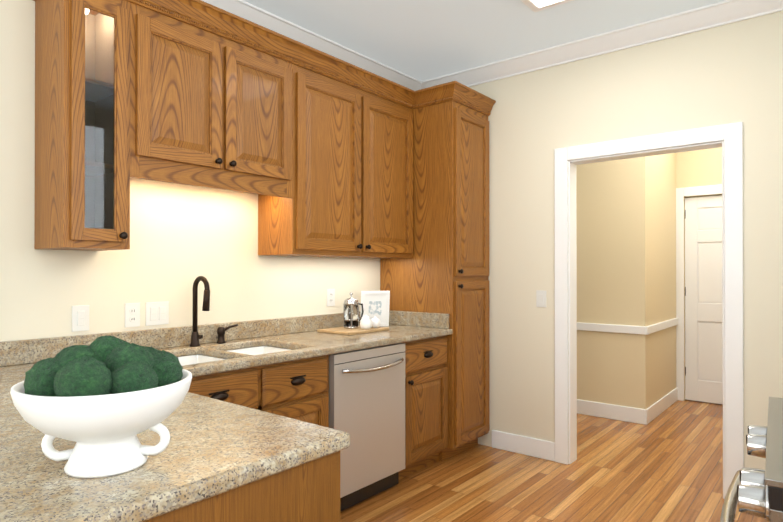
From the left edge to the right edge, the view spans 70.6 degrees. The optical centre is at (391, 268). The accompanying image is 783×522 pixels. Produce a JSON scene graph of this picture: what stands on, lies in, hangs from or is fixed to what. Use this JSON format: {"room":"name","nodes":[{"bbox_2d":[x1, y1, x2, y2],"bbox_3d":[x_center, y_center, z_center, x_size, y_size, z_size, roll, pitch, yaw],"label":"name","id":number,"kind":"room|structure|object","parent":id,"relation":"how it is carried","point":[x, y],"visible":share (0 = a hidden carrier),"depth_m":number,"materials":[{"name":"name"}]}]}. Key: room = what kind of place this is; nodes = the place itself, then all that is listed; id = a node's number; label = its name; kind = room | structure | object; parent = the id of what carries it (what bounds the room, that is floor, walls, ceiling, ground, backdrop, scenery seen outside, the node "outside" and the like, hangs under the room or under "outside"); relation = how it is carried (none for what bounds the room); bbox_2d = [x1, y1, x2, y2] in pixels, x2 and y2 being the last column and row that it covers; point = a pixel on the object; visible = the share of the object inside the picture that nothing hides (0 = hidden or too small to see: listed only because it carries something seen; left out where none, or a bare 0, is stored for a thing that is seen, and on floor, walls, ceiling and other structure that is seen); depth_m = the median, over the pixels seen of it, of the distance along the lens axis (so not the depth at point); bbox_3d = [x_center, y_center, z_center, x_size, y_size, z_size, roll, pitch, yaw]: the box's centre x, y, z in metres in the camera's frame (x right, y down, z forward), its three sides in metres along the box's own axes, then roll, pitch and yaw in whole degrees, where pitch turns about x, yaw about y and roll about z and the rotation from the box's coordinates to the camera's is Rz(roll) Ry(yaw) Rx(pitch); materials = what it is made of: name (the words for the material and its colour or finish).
{"room":"kitchen","nodes":[
{"label":"kitchen","id":0,"kind":"room"},
{"bbox_2d":[0,0,379,341],"bbox_3d":[-1.716,-0.093,2.198,0.120,2.800,6.260,0,0,39],"label":"wall","id":1,"kind":"structure","parent":0,"point":[183,237],"depth_m":2.72,"materials":[{"name":"beige paint"}]},
{"bbox_2d":[72,305,88,331],"bbox_3d":[-1.398,0.223,2.486,0.010,0.115,0.072,0,0,39],"label":"switch plate","id":2,"kind":"object","parent":1,"relation":"attached to","point":[80,317],"visible":1,"depth_m":2.48,"materials":[{"name":"white plastic"}]},
{"bbox_2d":[125,303,139,327],"bbox_3d":[-1.250,0.224,2.669,0.009,0.115,0.072,0,0,39],"label":"electrical outlet plate","id":3,"kind":"object","parent":1,"relation":"attached to","point":[132,314],"visible":1,"depth_m":2.66,"materials":[{"name":"white plastic"}]},
{"bbox_2d":[146,301,168,325],"bbox_3d":[-1.171,0.225,2.765,0.010,0.115,0.118,0,0,39],"label":"switch plate","id":4,"kind":"object","parent":1,"relation":"attached to","point":[157,313],"visible":1,"depth_m":2.77,"materials":[{"name":"white plastic"}]},
{"bbox_2d":[94,0,297,191],"bbox_3d":[-0.942,-0.815,2.797,0.326,0.720,0.900,0,0,39],"label":"upper cabinet","id":5,"kind":"object","parent":1,"relation":"attached to","point":[176,101],"depth_m":2.55,"materials":[{"name":"brown wood"}]},
{"bbox_2d":[0,310,448,366],"bbox_3d":[-0.611,0.350,2.968,0.616,0.100,2.421,0,0,39],"label":"backsplash","id":6,"kind":"structure","parent":1,"relation":"attached to","point":[19,352],"depth_m":2.93,"materials":[{"name":"stone"}]},
{"bbox_2d":[327,289,334,305],"bbox_3d":[-0.406,0.194,3.709,0.009,0.115,0.072,0,0,39],"label":"electrical outlet plate","id":7,"kind":"object","parent":1,"relation":"attached to","point":[330,297],"visible":1,"depth_m":3.71,"materials":[{"name":"white plastic"}]},
{"bbox_2d":[250,66,412,258],"bbox_3d":[-0.322,-0.624,3.560,0.326,1.095,1.148,0,0,39],"label":"upper cabinet","id":8,"kind":"object","parent":1,"relation":"attached to","point":[320,165],"depth_m":3.35,"materials":[{"name":"brown wood"}]},
{"bbox_2d":[33,0,495,115],"bbox_3d":[-0.372,-1.185,3.153,2.890,0.102,0.397,0,0,-43],"label":"crown molding","id":9,"kind":"structure","parent":8,"relation":"attached to","point":[205,16],"depth_m":3.08,"materials":[{"name":"brown wood"}]},
{"bbox_2d":[243,0,724,80],"bbox_3d":[0.222,-1.531,2.602,4.390,0.080,9.320,0,0,39],"label":"ceiling","id":10,"kind":"structure","parent":0,"point":[422,40],"depth_m":3.37,"materials":[{"name":"grey paint"}]},
{"bbox_2d":[201,0,782,90],"bbox_3d":[-0.400,-1.447,1.136,3.270,0.100,6.020,0,0,39],"label":"crown molding","id":11,"kind":"structure","parent":10,"relation":"attached to","point":[725,12],"depth_m":3.48,"materials":[{"name":"white wood"}]},
{"bbox_2d":[521,0,572,11],"bbox_3d":[0.850,-1.463,2.685,0.600,0.053,0.600,0,0,39],"label":"ceiling light fixture","id":12,"kind":"object","parent":10,"relation":"attached to","point":[536,5],"visible":1,"depth_m":3.00,"materials":[{"name":"white"}]},
{"bbox_2d":[340,400,765,521],"bbox_3d":[0.222,1.339,2.590,4.390,0.060,9.320,0,0,39],"label":"floor","id":13,"kind":"structure","parent":0,"point":[666,465],"depth_m":3.39,"materials":[{"name":"brown wood"}]},
{"bbox_2d":[143,451,339,521],"bbox_3d":[-0.777,0.869,1.381,1.085,0.870,0.740,0,0,39],"label":"base cabinet","id":14,"kind":"object","parent":13,"relation":"on","point":[310,490],"depth_m":1.19,"materials":[{"name":"brown wood"}]},
{"bbox_2d":[0,388,349,521],"bbox_3d":[-0.778,0.413,1.345,1.080,0.039,0.840,0,0,39],"label":"countertop","id":15,"kind":"structure","parent":14,"relation":"on","point":[214,447],"depth_m":1.12,"materials":[{"name":"stone"}]},
{"bbox_2d":[10,369,191,477],"bbox_3d":[-0.568,0.307,1.104,0.320,0.170,0.320,0,0,39],"label":"fruit bowl","id":16,"kind":"object","parent":15,"relation":"on","point":[102,431],"visible":0.85,"depth_m":1.02,"materials":[{"name":"white ceramic"}]},
{"bbox_2d":[23,335,182,396],"bbox_3d":[-0.568,0.198,1.102,0.277,0.131,0.278,0,0,39],"label":"moss balls","id":17,"kind":"object","parent":16,"relation":"in","point":[104,365],"visible":0.81,"depth_m":1.02},
{"bbox_2d":[181,346,328,427],"bbox_3d":[-0.831,0.874,2.695,0.615,0.870,0.896,0,0,39],"label":"base cabinet","id":18,"kind":"object","parent":13,"relation":"on","point":[296,389],"depth_m":2.60,"materials":[{"name":"brown wood"}]},
{"bbox_2d":[204,343,241,349],"bbox_3d":[-0.811,0.419,2.685,0.420,0.039,0.048,0,0,39],"label":"countertop","id":19,"kind":"structure","parent":18,"relation":"on","point":[233,346],"depth_m":2.94,"materials":[{"name":"stone"}]},
{"bbox_2d":[329,343,404,511],"bbox_3d":[-0.321,0.873,3.251,0.676,0.854,0.600,0,0,39],"label":"dishwasher","id":20,"kind":"object","parent":13,"relation":"on","point":[367,399],"visible":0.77,"depth_m":3.06,"materials":[{"name":"silver metal"}]},
{"bbox_2d":[399,470,402,479],"bbox_3d":[-0.357,0.877,3.280,0.615,0.870,0.690,0,0,39],"label":"base cabinet","id":21,"kind":"object","parent":13,"relation":"on","point":[400,472],"depth_m":3.44,"materials":[{"name":"brown wood"}]},
{"bbox_2d":[403,336,447,477],"bbox_3d":[-0.006,0.879,3.712,0.615,0.870,0.503,0,0,39],"label":"base cabinet","id":22,"kind":"object","parent":13,"relation":"on","point":[426,369],"depth_m":3.51,"materials":[{"name":"brown wood"}]},
{"bbox_2d":[0,363,34,383],"bbox_3d":[-1.453,0.415,1.893,0.420,0.039,0.840,0,0,39],"label":"countertop","id":23,"kind":"structure","parent":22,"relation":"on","point":[14,374],"depth_m":2.09,"materials":[{"name":"stone"}]},
{"bbox_2d":[0,324,452,387],"bbox_3d":[-0.776,0.419,2.731,0.658,0.039,2.996,0,0,39],"label":"countertop","id":24,"kind":"structure","parent":22,"relation":"on","point":[304,345],"depth_m":2.95,"materials":[{"name":"stone"}]},
{"bbox_2d":[189,276,237,346],"bbox_3d":[-0.905,0.218,2.906,0.151,0.362,0.278,0,0,39],"label":"faucet","id":25,"kind":"object","parent":24,"relation":"on","point":[195,336],"visible":1,"depth_m":2.84,"materials":[{"name":"brown metal"}]},
{"bbox_2d":[178,346,290,365],"bbox_3d":[-0.811,0.544,2.685,0.465,0.210,0.835,0,0,39],"label":"sink","id":26,"kind":"object","parent":24,"relation":"in","point":[194,359],"depth_m":2.98,"materials":[{"name":"white ceramic"}]},
{"bbox_2d":[317,325,388,334],"bbox_3d":[-0.242,0.394,3.553,0.280,0.017,0.385,0,0,39],"label":"cutting board","id":27,"kind":"object","parent":24,"relation":"on","point":[345,331],"visible":0.77,"depth_m":3.46,"materials":[{"name":"brown wood"}]},
{"bbox_2d":[343,293,363,328],"bbox_3d":[-0.246,0.270,3.597,0.095,0.230,0.143,0,0,39],"label":"press","id":28,"kind":"object","parent":27,"relation":"on","point":[351,319],"visible":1,"depth_m":3.54,"materials":[{"name":"silver glass"}]},
{"bbox_2d":[360,314,371,328],"bbox_3d":[-0.162,0.338,3.517,0.080,0.093,0.080,0,0,39],"label":"creamer","id":29,"kind":"object","parent":27,"relation":"on","point":[365,321],"visible":1,"depth_m":3.49,"materials":[{"name":"white ceramic"}]},
{"bbox_2d":[371,316,380,327],"bbox_3d":[-0.108,0.347,3.608,0.074,0.074,0.074,0,0,39],"label":"sugar bowl","id":30,"kind":"object","parent":27,"relation":"on","point":[376,322],"visible":0.94,"depth_m":3.58,"materials":[{"name":"white ceramic"}]},
{"bbox_2d":[360,291,389,325],"bbox_3d":[-0.114,0.278,3.823,0.200,0.249,0.061,0,0,-13],"label":"picture frame","id":31,"kind":"object","parent":24,"relation":"on","point":[376,303],"visible":0.69,"depth_m":3.82,"materials":[{"name":"white wood"}]},
{"bbox_2d":[380,100,489,460],"bbox_3d":[0.337,0.073,4.082,0.687,2.485,0.490,0,0,39],"label":"pantry","id":32,"kind":"object","parent":13,"relation":"on","point":[445,269],"visible":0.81,"depth_m":3.84,"materials":[{"name":"brown wood"}]},
{"bbox_2d":[719,397,782,521],"bbox_3d":[1.095,0.788,1.116,0.736,1.029,0.763,0,0,35],"label":"range","id":33,"kind":"object","parent":13,"relation":"on","point":[757,492],"visible":1,"depth_m":1.14,"materials":[{"name":"silver metal"}]},
{"bbox_2d":[576,156,648,409],"bbox_3d":[1.262,-0.079,5.473,2.380,2.800,0.120,0,0,39],"label":"wall","id":34,"kind":"structure","parent":0,"point":[612,220],"depth_m":4.84,"materials":[{"name":"beige paint"}]},
{"bbox_2d":[577,399,642,423],"bbox_3d":[1.895,1.254,4.867,0.580,0.130,0.015,0,0,39],"label":"baseboard","id":35,"kind":"structure","parent":34,"relation":"attached to","point":[597,409],"depth_m":4.84,"materials":[{"name":"white wood"}]},
{"bbox_2d":[577,322,644,334],"bbox_3d":[1.903,0.524,4.863,0.602,0.070,0.028,0,0,39],"label":"trim","id":36,"kind":"structure","parent":34,"relation":"attached to","point":[642,330],"depth_m":4.83,"materials":[{"name":"white wood"}]},
{"bbox_2d":[469,11,782,469],"bbox_3d":[1.534,-0.087,3.515,3.270,2.800,0.120,0,0,39],"label":"wall","id":37,"kind":"structure","parent":0,"point":[726,74],"depth_m":3.54,"materials":[{"name":"beige paint"}]},
{"bbox_2d":[492,430,554,460],"bbox_3d":[0.926,1.250,3.915,0.485,0.130,0.015,0,0,39],"label":"baseboard","id":38,"kind":"structure","parent":37,"relation":"attached to","point":[530,446],"depth_m":3.90,"materials":[{"name":"white wood"}]},
{"bbox_2d":[536,290,545,306],"bbox_3d":[1.038,0.209,3.831,0.072,0.115,0.010,0,0,39],"label":"switch plate","id":39,"kind":"object","parent":37,"relation":"attached to","point":[540,298],"visible":1,"depth_m":3.83,"materials":[{"name":"white plastic"}]},
{"bbox_2d":[554,122,743,498],"bbox_3d":[1.581,0.248,3.476,1.090,2.130,0.156,0,0,39],"label":"door frame","id":40,"kind":"structure","parent":37,"relation":"attached to","point":[728,138],"depth_m":3.25,"materials":[{"name":"white wood"}]},
{"bbox_2d":[649,153,675,406],"bbox_3d":[2.540,-0.080,5.255,0.120,2.800,1.150,0,0,39],"label":"wall","id":41,"kind":"structure","parent":0,"point":[662,266],"depth_m":5.13,"materials":[{"name":"beige paint"}]},
{"bbox_2d":[643,387,677,424],"bbox_3d":[2.516,1.255,5.105,0.036,0.130,1.165,0,0,39],"label":"baseboard","id":42,"kind":"structure","parent":41,"relation":"attached to","point":[665,402],"depth_m":4.97,"materials":[{"name":"white wood"}]},
{"bbox_2d":[645,318,678,334],"bbox_3d":[2.512,0.525,5.106,0.022,0.070,1.172,0,0,39],"label":"trim","id":43,"kind":"structure","parent":41,"relation":"attached to","point":[659,326],"depth_m":5.01,"materials":[{"name":"white wood"}]},
{"bbox_2d":[676,147,721,400],"bbox_3d":[3.346,-0.080,5.264,1.120,2.800,0.120,0,0,39],"label":"wall","id":44,"kind":"structure","parent":0,"point":[696,168],"depth_m":5.46,"materials":[{"name":"beige paint"}]},
{"bbox_2d":[685,195,722,403],"bbox_3d":[3.224,0.301,5.287,0.756,2.020,0.126,0,0,39],"label":"hall door","id":45,"kind":"structure","parent":44,"relation":"in","point":[703,313],"depth_m":5.44,"materials":[{"name":"white wood"}]}
]}

